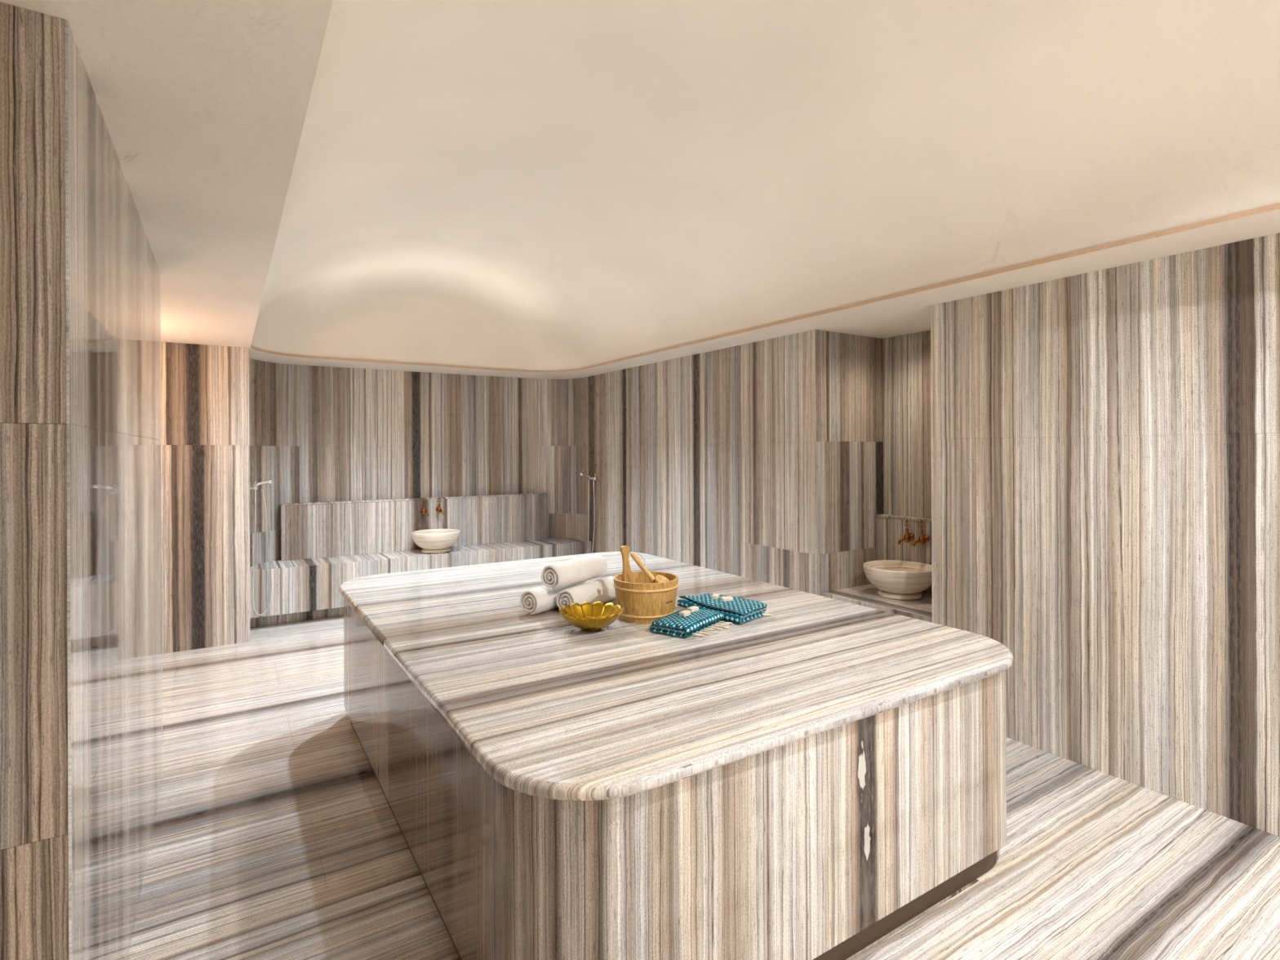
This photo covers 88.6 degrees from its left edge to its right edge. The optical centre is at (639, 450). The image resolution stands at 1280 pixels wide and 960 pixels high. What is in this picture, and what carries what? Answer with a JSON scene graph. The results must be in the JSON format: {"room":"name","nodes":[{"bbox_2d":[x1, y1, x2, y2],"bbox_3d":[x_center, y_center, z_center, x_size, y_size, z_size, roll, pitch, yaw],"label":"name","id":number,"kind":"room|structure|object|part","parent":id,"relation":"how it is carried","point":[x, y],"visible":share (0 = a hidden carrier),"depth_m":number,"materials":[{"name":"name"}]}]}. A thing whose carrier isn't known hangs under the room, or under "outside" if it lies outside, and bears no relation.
{"room":"spa","nodes":[
{"label":"spa","id":0,"kind":"room"},
{"bbox_2d":[0,2,162,959],"bbox_3d":[-2.226,0.359,1.880,1.241,2.402,2.178,0,0,-32],"label":"wall","id":1,"kind":"structure","parent":0,"point":[81,633],"depth_m":1.30,"materials":[{"name":"stone"}]},
{"bbox_3d":[-1.380,-0.448,1.139,0.585,0.794,0.018,0,0,-32],"label":"stone panel","id":2,"kind":"part","parent":1,"relation":"part of","materials":[{"name":"stone"}]},
{"bbox_3d":[-1.377,0.352,1.139,0.585,0.804,0.018,0,0,-32],"label":"stone panel","id":3,"kind":"part","parent":1,"relation":"part of","materials":[{"name":"stone"}]},
{"bbox_3d":[-1.373,1.155,1.139,0.585,0.801,0.018,0,0,-32],"label":"stone panel","id":4,"kind":"part","parent":1,"relation":"part of","materials":[{"name":"stone"}]},
{"bbox_3d":[-1.409,-0.448,1.737,0.005,0.794,1.059,0,0,-32],"label":"stone panel","id":5,"kind":"part","parent":1,"relation":"part of","materials":[{"name":"stone"}]},
{"bbox_3d":[-1.405,0.352,1.737,0.005,0.804,1.059,0,0,-32],"label":"stone panel","id":6,"kind":"part","parent":1,"relation":"part of","materials":[{"name":"stone"}]},
{"bbox_3d":[-1.401,1.155,1.737,0.005,0.801,1.059,0,0,-32],"label":"stone panel","id":7,"kind":"part","parent":1,"relation":"part of","materials":[{"name":"stone"}]},
{"bbox_3d":[-1.986,-0.446,2.650,0.005,0.794,1.099,0,0,-32],"label":"stone panel","id":8,"kind":"part","parent":1,"relation":"part of","materials":[{"name":"stone"}]},
{"bbox_3d":[-1.982,0.354,2.650,0.005,0.804,1.099,0,0,-32],"label":"stone panel","id":9,"kind":"part","parent":1,"relation":"part of","materials":[{"name":"stone"}]},
{"bbox_3d":[-1.978,1.158,2.650,0.005,0.801,1.099,0,0,-32],"label":"stone panel","id":10,"kind":"part","parent":1,"relation":"part of","materials":[{"name":"stone"}]},
{"bbox_3d":[-2.807,-0.442,2.793,1.240,0.794,0.018,0,0,-32],"label":"stone panel","id":11,"kind":"part","parent":1,"relation":"part of","materials":[{"name":"stone"}]},
{"bbox_3d":[-2.803,0.358,2.793,1.240,0.804,0.018,0,0,-32],"label":"stone panel","id":12,"kind":"part","parent":1,"relation":"part of","materials":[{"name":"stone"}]},
{"bbox_3d":[-2.799,1.162,2.793,1.240,0.801,0.018,0,0,-32],"label":"stone panel","id":13,"kind":"part","parent":1,"relation":"part of","materials":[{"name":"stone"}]},
{"bbox_2d":[160,342,249,653],"bbox_3d":[-4.431,0.369,5.206,2.265,2.402,1.063,0,0,-32],"label":"wall","id":14,"kind":"structure","parent":0,"point":[205,388],"depth_m":5.20,"materials":[{"name":"stone"}]},
{"bbox_3d":[-3.501,-0.439,5.178,0.714,0.794,0.018,0,0,-32],"label":"stone panel","id":15,"kind":"part","parent":14,"relation":"part of","materials":[{"name":"stone"}]},
{"bbox_3d":[-3.497,0.361,5.178,0.714,0.804,0.018,0,0,-32],"label":"stone panel","id":16,"kind":"part","parent":14,"relation":"part of","materials":[{"name":"stone"}]},
{"bbox_3d":[-3.493,1.165,5.178,0.714,0.801,0.018,0,0,-32],"label":"stone panel","id":17,"kind":"part","parent":14,"relation":"part of","materials":[{"name":"stone"}]},
{"bbox_2d":[249,479,272,615],"bbox_3d":[-3.281,0.836,5.637,0.215,1.165,0.150,0,0,17],"label":"shower","id":18,"kind":"object","parent":14,"relation":"attached to","point":[255,486],"visible":0.98,"depth_m":5.61,"materials":[{"name":"silver metal"}]},
{"bbox_3d":[-3.232,0.283,5.635,0.134,0.060,0.041,0,0,-32],"label":"shower handle","id":19,"kind":"part","parent":18,"relation":"part of","materials":[{"name":"silver metal"}]},
{"bbox_2d":[248,329,817,595],"bbox_3d":[-1.266,0.355,5.476,3.616,2.402,4.073,0,0,-32],"label":"wall","id":20,"kind":"structure","parent":0,"point":[708,460],"depth_m":6.47,"materials":[{"name":"stone"}]},
{"bbox_3d":[-3.475,1.165,6.142,0.150,0.801,0.661,0,0,13],"label":"stone panel","id":21,"kind":"part","parent":20,"relation":"part of","materials":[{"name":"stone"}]},
{"bbox_3d":[-3.479,0.361,6.142,0.150,0.804,0.661,0,0,13],"label":"stone panel","id":22,"kind":"part","parent":20,"relation":"part of","materials":[{"name":"stone"}]},
{"bbox_3d":[-3.483,-0.439,6.142,0.150,0.794,0.661,0,0,13],"label":"stone panel","id":23,"kind":"part","parent":20,"relation":"part of","materials":[{"name":"stone"}]},
{"bbox_3d":[-3.054,-0.441,6.626,0.686,0.794,0.018,0,0,-32],"label":"stone panel","id":24,"kind":"part","parent":20,"relation":"part of","materials":[{"name":"stone"}]},
{"bbox_3d":[-3.050,0.359,6.626,0.686,0.804,0.018,0,0,-32],"label":"stone panel","id":25,"kind":"part","parent":20,"relation":"part of","materials":[{"name":"stone"}]},
{"bbox_3d":[-2.481,0.357,6.986,0.659,0.804,0.018,0,0,-32],"label":"stone panel","id":26,"kind":"part","parent":20,"relation":"part of","materials":[{"name":"stone"}]},
{"bbox_3d":[-2.484,-0.443,6.986,0.659,0.794,0.018,0,0,-32],"label":"stone panel","id":27,"kind":"part","parent":20,"relation":"part of","materials":[{"name":"stone"}]},
{"bbox_2d":[280,493,547,560],"bbox_3d":[-2.268,0.778,7.008,2.755,0.539,0.083,0,0,-32],"label":"backsplash","id":28,"kind":"structure","parent":20,"relation":"attached to","point":[313,530],"depth_m":6.81,"materials":[{"name":"stone"}]},
{"bbox_3d":[-3.030,0.789,6.492,0.914,0.523,0.018,0,0,-32],"label":"facing panel","id":29,"kind":"part","parent":28,"relation":"part of","materials":[{"name":"stone"}]},
{"bbox_2d":[420,497,429,515],"bbox_3d":[-2.264,0.596,6.898,0.058,0.186,0.123,0,0,-42],"label":"tap","id":30,"kind":"object","parent":28,"relation":"attached to","point":[423,510],"visible":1,"depth_m":6.89,"materials":[{"name":"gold metal"}]},
{"bbox_3d":[-2.254,0.786,6.982,0.919,0.523,0.018,0,0,-32],"label":"facing panel","id":31,"kind":"part","parent":28,"relation":"part of","materials":[{"name":"stone"}]},
{"bbox_2d":[435,497,444,514],"bbox_3d":[-2.129,0.589,6.983,0.058,0.186,0.123,0,0,-42],"label":"tap","id":32,"kind":"object","parent":28,"relation":"attached to","point":[438,509],"visible":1,"depth_m":6.97,"materials":[{"name":"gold metal"}]},
{"bbox_3d":[-1.477,0.782,7.474,0.919,0.523,0.018,0,0,-32],"label":"facing panel","id":33,"kind":"part","parent":28,"relation":"part of","materials":[{"name":"stone"}]},
{"bbox_3d":[-1.935,0.354,7.331,0.629,0.804,0.018,0,0,-32],"label":"stone panel","id":34,"kind":"part","parent":20,"relation":"part of","materials":[{"name":"stone"}]},
{"bbox_3d":[-1.939,-0.446,7.331,0.629,0.794,0.018,0,0,-32],"label":"stone panel","id":35,"kind":"part","parent":20,"relation":"part of","materials":[{"name":"stone"}]},
{"bbox_3d":[-1.458,0.352,7.632,0.499,0.804,0.018,0,0,-32],"label":"stone panel","id":36,"kind":"part","parent":20,"relation":"part of","materials":[{"name":"stone"}]},
{"bbox_3d":[-1.461,-0.448,7.632,0.499,0.794,0.018,0,0,-32],"label":"stone panel","id":37,"kind":"part","parent":20,"relation":"part of","materials":[{"name":"stone"}]},
{"bbox_3d":[-0.917,-0.450,7.759,0.664,0.794,0.151,0,0,13],"label":"stone panel","id":38,"kind":"part","parent":20,"relation":"part of","materials":[{"name":"stone"}]},
{"bbox_3d":[-0.913,0.350,7.759,0.664,0.804,0.151,0,0,13],"label":"stone panel","id":39,"kind":"part","parent":20,"relation":"part of","materials":[{"name":"stone"}]},
{"bbox_3d":[-0.910,1.153,7.759,0.664,0.801,0.151,0,0,13],"label":"stone panel","id":40,"kind":"part","parent":20,"relation":"part of","materials":[{"name":"stone"}]},
{"bbox_2d":[579,472,597,553],"bbox_3d":[-0.567,0.758,7.401,0.210,1.014,0.148,0,0,15],"label":"shower","id":41,"kind":"object","parent":20,"relation":"attached to","point":[593,478],"visible":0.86,"depth_m":7.37,"materials":[{"name":"silver metal"}]},
{"bbox_3d":[-0.617,0.281,7.401,0.134,0.060,0.041,0,0,-32],"label":"shower handle","id":42,"kind":"part","parent":41,"relation":"part of","materials":[{"name":"silver metal"}]},
{"bbox_3d":[-0.433,0.347,7.335,0.018,0.804,0.669,0,0,-32],"label":"stone panel","id":43,"kind":"part","parent":20,"relation":"part of","materials":[{"name":"beige stone"}]},
{"bbox_3d":[-0.436,-0.453,7.335,0.018,0.794,0.669,0,0,-32],"label":"stone panel","id":44,"kind":"part","parent":20,"relation":"part of","materials":[{"name":"beige stone"}]},
{"bbox_3d":[-0.429,1.151,7.335,0.018,0.801,0.669,0,0,-32],"label":"stone panel","id":45,"kind":"part","parent":20,"relation":"part of","materials":[{"name":"beige stone"}]},
{"bbox_3d":[-0.063,1.149,6.755,0.018,0.801,0.699,0,0,-32],"label":"stone panel","id":46,"kind":"part","parent":20,"relation":"part of","materials":[{"name":"beige stone"}]},
{"bbox_3d":[-0.067,0.346,6.755,0.018,0.804,0.699,0,0,-32],"label":"stone panel","id":47,"kind":"part","parent":20,"relation":"part of","materials":[{"name":"beige stone"}]},
{"bbox_3d":[-0.070,-0.454,6.755,0.018,0.794,0.699,0,0,-32],"label":"stone panel","id":48,"kind":"part","parent":20,"relation":"part of","materials":[{"name":"beige stone"}]},
{"bbox_3d":[0.303,-0.456,6.164,0.018,0.794,0.699,0,0,-32],"label":"stone panel","id":49,"kind":"part","parent":20,"relation":"part of","materials":[{"name":"beige stone"}]},
{"bbox_3d":[0.311,1.148,6.164,0.018,0.801,0.699,0,0,-32],"label":"stone panel","id":50,"kind":"part","parent":20,"relation":"part of","materials":[{"name":"grey stone"}]},
{"bbox_3d":[0.307,0.344,6.164,0.018,0.804,0.699,0,0,-32],"label":"stone panel","id":51,"kind":"part","parent":20,"relation":"part of","materials":[{"name":"beige stone"}]},
{"bbox_3d":[0.681,0.342,5.572,0.018,0.804,0.699,0,0,-32],"label":"stone panel","id":52,"kind":"part","parent":20,"relation":"part of","materials":[{"name":"beige stone"}]},
{"bbox_3d":[0.677,-0.458,5.572,0.018,0.794,0.699,0,0,-32],"label":"stone panel","id":53,"kind":"part","parent":20,"relation":"part of","materials":[{"name":"beige stone"}]},
{"bbox_3d":[0.684,1.146,5.572,0.018,0.801,0.699,0,0,-32],"label":"stone panel","id":54,"kind":"part","parent":20,"relation":"part of","materials":[{"name":"grey stone"}]},
{"bbox_3d":[1.053,-0.459,4.965,0.006,0.794,0.727,0,0,-32],"label":"stone panel","id":55,"kind":"part","parent":20,"relation":"part of","materials":[{"name":"beige stone"}]},
{"bbox_3d":[1.061,1.144,4.965,0.006,0.801,0.727,0,0,-32],"label":"stone panel","id":56,"kind":"part","parent":20,"relation":"part of","materials":[{"name":"grey stone"}]},
{"bbox_3d":[1.057,0.341,4.965,0.006,0.804,0.727,0,0,-32],"label":"stone panel","id":57,"kind":"part","parent":20,"relation":"part of","materials":[{"name":"beige stone"}]},
{"bbox_2d":[0,0,1279,379],"bbox_3d":[-0.579,-1.270,2.920,6.750,0.841,9.350,0,0,-32],"label":"ceiling","id":58,"kind":"structure","parent":0,"point":[548,189],"depth_m":2.96,"materials":[{"name":"paint"}]},
{"bbox_2d":[127,615,1279,959],"bbox_3d":[-0.531,1.612,2.912,6.600,0.120,9.100,0,0,-32],"label":"floor","id":59,"kind":"structure","parent":0,"point":[276,835],"depth_m":2.49,"materials":[{"name":"stone"}]},
{"bbox_2d":[249,537,591,626],"bbox_3d":[-2.132,1.304,6.854,3.369,0.512,0.564,0,0,-32],"label":"stone bench","id":60,"kind":"object","parent":59,"relation":"on","point":[303,589],"visible":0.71,"depth_m":6.13,"materials":[{"name":"stone"}]},
{"bbox_3d":[-3.009,1.514,6.093,1.071,0.099,0.020,0,0,-32],"label":"kick panel","id":61,"kind":"part","parent":60,"relation":"part of","materials":[{"name":"stone"}]},
{"bbox_3d":[-3.110,1.067,6.250,1.071,0.030,0.544,0,0,-32],"label":"seat","id":62,"kind":"part","parent":60,"relation":"part of","materials":[{"name":"stone"}]},
{"bbox_3d":[-2.959,1.257,6.011,1.071,0.411,0.020,0,0,-32],"label":"panel","id":63,"kind":"part","parent":60,"relation":"part of","materials":[{"name":"stone"}]},
{"bbox_3d":[-2.167,1.063,6.846,1.159,0.030,0.544,0,0,-32],"label":"seat","id":64,"kind":"part","parent":60,"relation":"part of","materials":[{"name":"stone"}]},
{"bbox_2d":[411,528,460,553],"bbox_3d":[-2.105,0.942,6.776,0.480,0.211,0.480,0,0,-32],"label":"stone basin","id":65,"kind":"object","parent":60,"relation":"on","point":[431,540],"visible":1,"depth_m":6.63,"materials":[{"name":"white stone"}]},
{"bbox_3d":[-2.015,1.253,6.607,1.159,0.411,0.020,0,0,-32],"label":"panel","id":66,"kind":"part","parent":60,"relation":"part of","materials":[{"name":"stone"}]},
{"bbox_3d":[-1.195,1.058,7.459,1.137,0.030,0.544,0,0,-32],"label":"seat","id":67,"kind":"part","parent":60,"relation":"part of","materials":[{"name":"stone"}]},
{"bbox_3d":[-1.044,1.249,7.221,1.137,0.411,0.020,0,0,-32],"label":"panel","id":68,"kind":"part","parent":60,"relation":"part of","materials":[{"name":"stone"}]},
{"bbox_2d":[338,551,1013,959],"bbox_3d":[-0.155,1.160,3.245,2.108,0.782,3.062,0,0,-32],"label":"stone platform","id":69,"kind":"object","parent":59,"relation":"on","point":[807,780],"visible":0.96,"depth_m":2.02,"materials":[{"name":"stone"}]},
{"bbox_3d":[-1.684,1.140,3.913,0.080,0.648,0.354,0,0,7],"label":"panel","id":70,"kind":"part","parent":69,"relation":"part of","materials":[{"name":"stone"}]},
{"bbox_3d":[-1.458,1.139,3.397,0.020,0.648,0.810,0,0,-32],"label":"panel","id":71,"kind":"part","parent":69,"relation":"part of","materials":[{"name":"stone"}]},
{"bbox_3d":[-1.023,1.137,2.708,0.020,0.648,0.820,0,0,-32],"label":"panel","id":72,"kind":"part","parent":69,"relation":"part of","materials":[{"name":"stone"}]},
{"bbox_3d":[-0.584,1.135,2.012,0.020,0.648,0.827,0,0,-32],"label":"panel","id":73,"kind":"part","parent":69,"relation":"part of","materials":[{"name":"stone"}]},
{"bbox_2d":[520,581,586,615],"bbox_3d":[-0.416,0.711,3.228,0.118,0.117,0.396,0,0,32],"label":"rolled towel","id":74,"kind":"object","parent":69,"relation":"on","point":[540,599],"visible":0.62,"depth_m":3.08,"materials":[{"name":"white fabric"}]},
{"bbox_3d":[-0.178,1.133,1.582,0.407,0.648,0.102,0,0,11],"label":"panel","id":75,"kind":"part","parent":69,"relation":"part of","materials":[{"name":"stone"}]},
{"bbox_2d":[555,576,615,608],"bbox_3d":[-0.247,0.710,3.243,0.120,0.117,0.396,0,0,32],"label":"rolled towel","id":76,"kind":"object","parent":69,"relation":"on","point":[602,589],"visible":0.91,"depth_m":3.17,"materials":[{"name":"white fabric"}]},
{"bbox_2d":[540,554,607,588],"bbox_3d":[-0.320,0.595,3.251,0.123,0.115,0.396,0,0,32],"label":"rolled towel","id":77,"kind":"object","parent":76,"relation":"on","point":[562,574],"visible":1,"depth_m":3.17,"materials":[{"name":"white fabric"}]},
{"bbox_2d":[559,601,624,631],"bbox_3d":[-0.207,0.725,2.824,0.281,0.087,0.282,0,0,-32],"label":"bowl","id":78,"kind":"object","parent":69,"relation":"on","point":[588,616],"visible":1,"depth_m":2.88,"materials":[{"name":"gold metal"}]},
{"bbox_2d":[613,545,679,623],"bbox_3d":[0.024,0.613,3.032,0.304,0.309,0.319,0,0,-32],"label":"wooden bucket","id":79,"kind":"object","parent":69,"relation":"on","point":[643,601],"visible":0.89,"depth_m":2.91,"materials":[{"name":"brown wood"}]},
{"bbox_2d":[630,551,669,582],"bbox_3d":[0.057,0.555,3.015,0.205,0.169,0.086,0,0,37],"label":"ladle","id":80,"kind":"object","parent":79,"relation":"in","point":[659,579],"visible":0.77,"depth_m":3.01,"materials":[{"name":"brown wood"}]},
{"bbox_3d":[0.013,0.536,3.012,0.139,0.131,0.026,0,0,35],"label":"handle","id":81,"kind":"part","parent":80,"relation":"part of","materials":[{"name":"brown wood"}]},
{"bbox_2d":[648,608,733,637],"bbox_3d":[0.228,0.739,2.819,0.256,0.056,0.314,0,0,35],"label":"folded towel","id":82,"kind":"object","parent":69,"relation":"on","point":[673,624],"visible":0.97,"depth_m":2.75,"materials":[{"name":"teal fabric"}]},
{"bbox_2d":[679,609,690,617],"bbox_3d":[0.194,0.703,2.829,0.030,0.019,0.050,0,0,38],"label":"soap bar","id":83,"kind":"object","parent":82,"relation":"on","point":[684,613],"visible":1,"depth_m":2.82,"materials":[{"name":"beige wax"}]},
{"bbox_2d":[687,605,698,612],"bbox_3d":[0.234,0.703,2.902,0.050,0.019,0.030,0,0,-44],"label":"soap bar","id":84,"kind":"object","parent":82,"relation":"on","point":[694,608],"visible":0.89,"depth_m":2.89,"materials":[{"name":"beige wax"}]},
{"bbox_2d":[676,593,771,623],"bbox_3d":[0.396,0.725,3.070,0.378,0.081,0.259,0,0,41],"label":"folded towel","id":85,"kind":"object","parent":69,"relation":"on","point":[738,611],"visible":0.89,"depth_m":3.00,"materials":[{"name":"teal fabric"}]},
{"bbox_2d":[711,593,719,599],"bbox_3d":[0.359,0.693,3.111,0.030,0.019,0.050,0,0,15],"label":"soap bar","id":86,"kind":"object","parent":85,"relation":"on","point":[715,596],"visible":1,"depth_m":3.09,"materials":[{"name":"beige wax"}]},
{"bbox_2d":[720,595,733,601],"bbox_3d":[0.405,0.693,3.060,0.050,0.019,0.030,0,0,-12],"label":"soap bar","id":87,"kind":"object","parent":85,"relation":"on","point":[727,598],"visible":1,"depth_m":3.05,"materials":[{"name":"beige wax"}]},
{"bbox_3d":[0.339,1.131,1.788,0.747,0.648,0.020,0,0,-32],"label":"panel","id":88,"kind":"part","parent":69,"relation":"part of","materials":[{"name":"stone"}]},
{"bbox_3d":[0.975,1.128,2.190,0.757,0.648,0.021,0,0,-32],"label":"panel","id":89,"kind":"part","parent":69,"relation":"part of","materials":[{"name":"stone"}]},
{"bbox_3d":[1.364,1.126,2.581,0.102,0.648,0.408,0,0,8],"label":"panel","id":90,"kind":"part","parent":69,"relation":"part of","materials":[{"name":"stone"}]},
{"bbox_2d":[822,583,932,622],"bbox_3d":[1.830,1.276,4.488,0.677,0.532,0.894,0,0,-32],"label":"countertop","id":91,"kind":"structure","parent":59,"relation":"on","point":[866,595],"depth_m":4.39,"materials":[{"name":"stone"}]},
{"bbox_2d":[862,560,931,599],"bbox_3d":[1.799,0.904,4.546,0.480,0.211,0.480,0,0,-32],"label":"stone basin","id":92,"kind":"object","parent":91,"relation":"in","point":[897,580],"visible":0.94,"depth_m":4.42,"materials":[{"name":"beige stone"}]},
{"bbox_2d":[875,514,932,593],"bbox_3d":[2.075,0.748,4.645,0.091,0.519,0.894,0,0,-32],"label":"backsplash","id":93,"kind":"structure","parent":91,"relation":"on","point":[890,528],"depth_m":4.82,"materials":[{"name":"stone"}]},
{"bbox_2d":[897,518,914,544],"bbox_3d":[1.912,0.581,4.715,0.122,0.186,0.058,0,0,-23],"label":"tap","id":94,"kind":"object","parent":93,"relation":"attached to","point":[908,536],"visible":1,"depth_m":4.71,"materials":[{"name":"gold metal"}]},
{"bbox_3d":[1.881,0.652,4.712,0.066,0.045,0.024,0,0,0],"label":"spout","id":95,"kind":"part","parent":94,"relation":"part of","materials":[{"name":"gold metal"}]},
{"bbox_2d":[911,520,929,546],"bbox_3d":[1.976,0.581,4.614,0.122,0.186,0.058,0,0,-23],"label":"tap","id":96,"kind":"object","parent":93,"relation":"attached to","point":[922,539],"visible":1,"depth_m":4.60,"materials":[{"name":"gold metal"}]},
{"bbox_3d":[1.945,0.651,4.610,0.066,0.045,0.024,0,0,0],"label":"spout","id":97,"kind":"part","parent":96,"relation":"part of","materials":[{"name":"gold metal"}]},
{"bbox_3d":[1.983,0.532,4.613,0.004,0.059,0.044,0,0,-32],"label":"openwork handle","id":98,"kind":"part","parent":96,"relation":"part of","materials":[{"name":"gold metal"}]},
{"bbox_3d":[2.167,0.756,4.438,0.018,0.503,0.446,0,0,-32],"label":"facing panel","id":99,"kind":"part","parent":93,"relation":"part of","materials":[{"name":"stone"}]},
{"bbox_2d":[815,329,931,595],"bbox_3d":[1.873,0.341,4.524,0.902,2.402,1.250,0,0,-32],"label":"wall niche","id":100,"kind":"object","parent":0,"point":[873,408],"visible":0.41,"depth_m":4.85,"materials":[{"name":"stone"}]},
{"bbox_3d":[1.563,1.142,4.862,0.732,0.801,0.018,0,0,-32],"label":"stone panel","id":101,"kind":"part","parent":100,"relation":"part of","materials":[{"name":"stone"}]},
{"bbox_3d":[1.556,-0.462,4.862,0.732,0.794,0.018,0,0,-32],"label":"stone panel","id":102,"kind":"part","parent":100,"relation":"part of","materials":[{"name":"stone"}]},
{"bbox_3d":[1.559,0.339,4.862,0.732,0.804,0.018,0,0,-32],"label":"stone panel","id":103,"kind":"part","parent":100,"relation":"part of","materials":[{"name":"stone"}]},
{"bbox_3d":[2.118,-0.464,4.675,0.018,0.794,0.899,0,0,-32],"label":"stone panel","id":104,"kind":"part","parent":100,"relation":"part of","materials":[{"name":"stone"}]},
{"bbox_3d":[2.122,0.336,4.675,0.018,0.804,0.899,0,0,-32],"label":"stone panel","id":105,"kind":"part","parent":100,"relation":"part of","materials":[{"name":"stone"}]},
{"bbox_2d":[930,232,1279,836],"bbox_3d":[2.901,0.336,2.228,0.200,2.402,4.070,0,0,-32],"label":"wall","id":106,"kind":"structure","parent":0,"point":[1105,443],"depth_m":3.05,"materials":[{"name":"stone"}]},
{"bbox_3d":[1.948,-0.463,3.559,0.018,0.794,0.804,0,0,-32],"label":"stone panel","id":107,"kind":"part","parent":106,"relation":"part of","materials":[{"name":"stone"}]},
{"bbox_3d":[1.952,0.337,3.559,0.018,0.804,0.804,0,0,-32],"label":"stone panel","id":108,"kind":"part","parent":106,"relation":"part of","materials":[{"name":"stone"}]},
{"bbox_3d":[1.956,1.140,3.559,0.018,0.801,0.804,0,0,-32],"label":"stone panel","id":109,"kind":"part","parent":106,"relation":"part of","materials":[{"name":"stone"}]},
{"bbox_3d":[2.373,-0.465,2.887,0.018,0.794,0.784,0,0,-32],"label":"stone panel","id":110,"kind":"part","parent":106,"relation":"part of","materials":[{"name":"stone"}]},
{"bbox_3d":[2.377,0.335,2.887,0.018,0.804,0.784,0,0,-32],"label":"stone panel","id":111,"kind":"part","parent":106,"relation":"part of","materials":[{"name":"stone"}]},
{"bbox_3d":[2.380,1.138,2.887,0.018,0.801,0.784,0,0,-32],"label":"stone panel","id":112,"kind":"part","parent":106,"relation":"part of","materials":[{"name":"stone"}]}
]}

